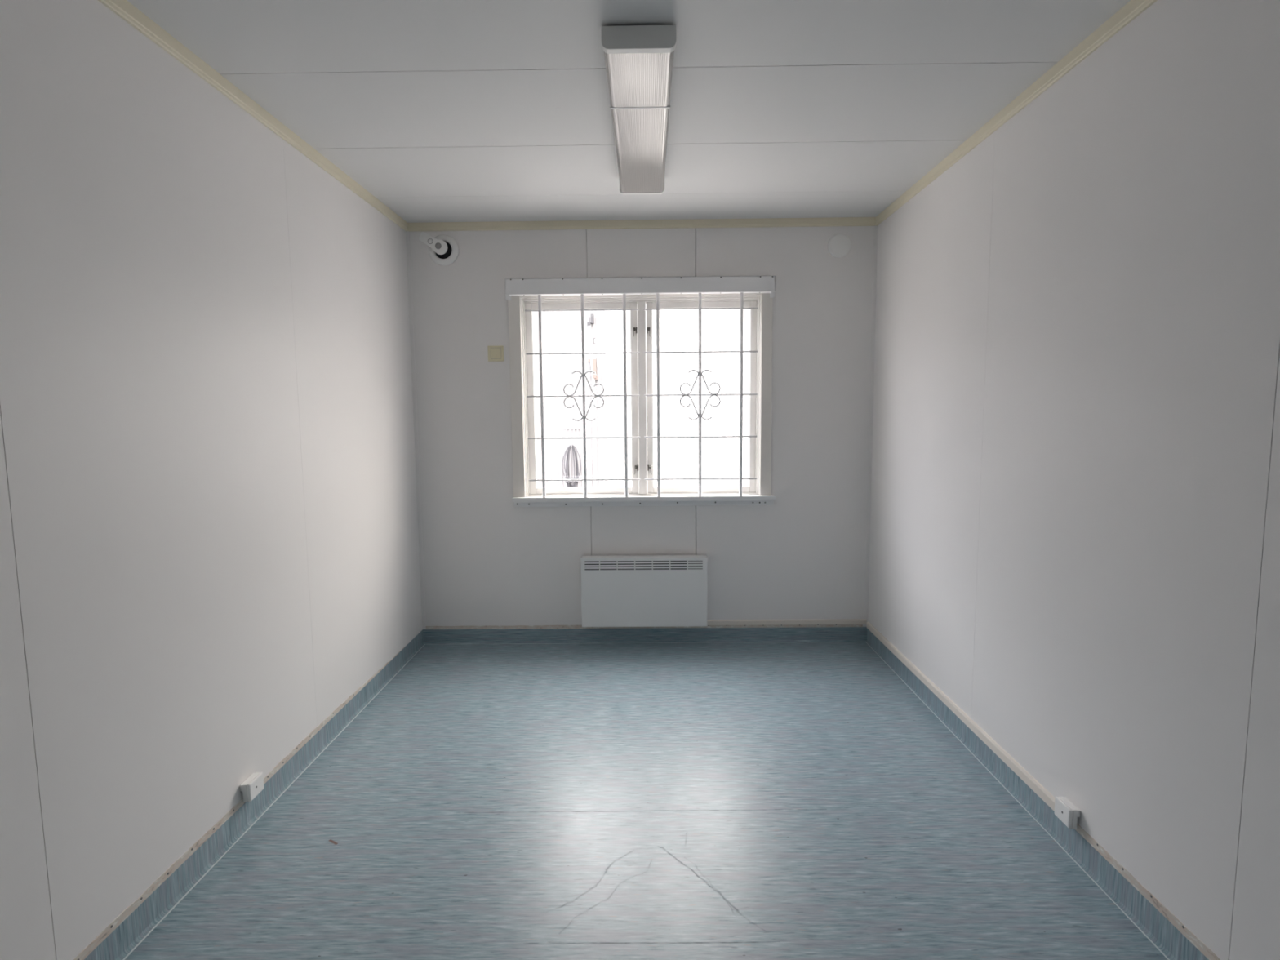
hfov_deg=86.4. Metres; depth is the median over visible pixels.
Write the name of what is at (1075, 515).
wall
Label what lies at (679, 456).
ground
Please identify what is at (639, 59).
ceiling light
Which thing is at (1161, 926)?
baseboard
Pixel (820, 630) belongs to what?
baseboard
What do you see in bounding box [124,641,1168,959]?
floor
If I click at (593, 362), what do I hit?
drainpipe
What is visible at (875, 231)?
trim
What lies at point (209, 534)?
wall
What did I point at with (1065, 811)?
outlet box
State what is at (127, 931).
baseboard
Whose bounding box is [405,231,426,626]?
trim
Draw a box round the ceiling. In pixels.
[127,0,1130,222]
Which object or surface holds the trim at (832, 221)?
attached to the wall at (487, 560)
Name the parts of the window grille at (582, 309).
cross rod, cross rod, cross rod, cross rod, cross rod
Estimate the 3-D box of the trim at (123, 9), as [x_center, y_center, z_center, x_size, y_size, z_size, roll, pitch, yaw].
[-1.312,-1.138,1.183,0.016,0.043,5.200,0,6,1]
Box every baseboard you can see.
[73,630,425,959]
[422,618,867,644]
[865,621,1220,959]
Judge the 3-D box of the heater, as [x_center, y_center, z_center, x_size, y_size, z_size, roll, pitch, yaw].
[0.025,0.636,3.920,0.717,0.400,0.080,0,6,1]
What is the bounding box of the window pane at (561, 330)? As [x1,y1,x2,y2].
[533,310,617,487]
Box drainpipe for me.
[585,313,598,486]
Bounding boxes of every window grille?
[524,293,640,497]
[643,292,758,497]
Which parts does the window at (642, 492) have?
sash, sill, sash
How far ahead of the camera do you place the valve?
3.76 m
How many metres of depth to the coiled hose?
9.31 m
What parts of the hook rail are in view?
rail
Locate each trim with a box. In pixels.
[97,0,408,231]
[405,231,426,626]
[407,217,875,231]
[864,226,877,618]
[875,0,1157,226]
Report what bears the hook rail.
attached to the window pane at (561, 330)
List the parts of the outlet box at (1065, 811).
plate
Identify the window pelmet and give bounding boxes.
[504,275,775,300]
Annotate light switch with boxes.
[487,345,503,361]
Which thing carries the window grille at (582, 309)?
attached to the window at (642, 492)
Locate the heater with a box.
[580,555,706,626]
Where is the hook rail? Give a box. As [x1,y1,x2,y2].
[561,427,582,436]
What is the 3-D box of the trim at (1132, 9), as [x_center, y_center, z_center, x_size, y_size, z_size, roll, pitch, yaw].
[1.272,-1.159,1.156,0.016,0.043,5.200,0,6,1]
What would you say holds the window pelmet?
attached to the window at (642, 492)
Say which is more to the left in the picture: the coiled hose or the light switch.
the light switch
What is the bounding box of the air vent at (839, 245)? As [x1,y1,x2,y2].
[827,233,851,257]
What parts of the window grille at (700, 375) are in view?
cross rod, cross rod, cross rod, cross rod, cross rod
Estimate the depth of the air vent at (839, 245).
3.74 m
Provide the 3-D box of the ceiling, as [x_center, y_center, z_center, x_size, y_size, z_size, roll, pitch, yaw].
[-0.021,-1.200,1.165,2.700,0.060,5.300,0,6,1]
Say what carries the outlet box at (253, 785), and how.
attached to the wall at (209, 534)
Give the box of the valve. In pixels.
[418,231,458,266]
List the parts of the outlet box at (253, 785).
plate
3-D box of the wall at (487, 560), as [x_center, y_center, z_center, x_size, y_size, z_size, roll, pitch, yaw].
[0.016,-0.265,3.936,2.740,2.470,0.130,0,6,1]
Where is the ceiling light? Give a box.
[600,25,676,195]
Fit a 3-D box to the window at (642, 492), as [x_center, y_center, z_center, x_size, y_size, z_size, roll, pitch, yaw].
[0.015,-0.465,3.888,1.491,1.223,0.166,0,6,1]
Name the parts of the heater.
plate, casing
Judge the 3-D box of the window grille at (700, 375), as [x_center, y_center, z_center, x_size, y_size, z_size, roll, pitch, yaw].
[0.339,-0.468,3.812,0.633,1.126,0.022,0,6,1]
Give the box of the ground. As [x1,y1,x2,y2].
[616,422,748,486]
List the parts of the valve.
damper plate, knob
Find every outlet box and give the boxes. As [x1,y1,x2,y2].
[240,772,263,801]
[1053,796,1079,828]
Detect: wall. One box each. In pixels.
[0,0,422,959]
[409,225,875,629]
[867,0,1279,959]
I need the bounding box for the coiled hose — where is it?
[562,444,581,487]
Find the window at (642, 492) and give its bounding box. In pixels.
[507,293,775,506]

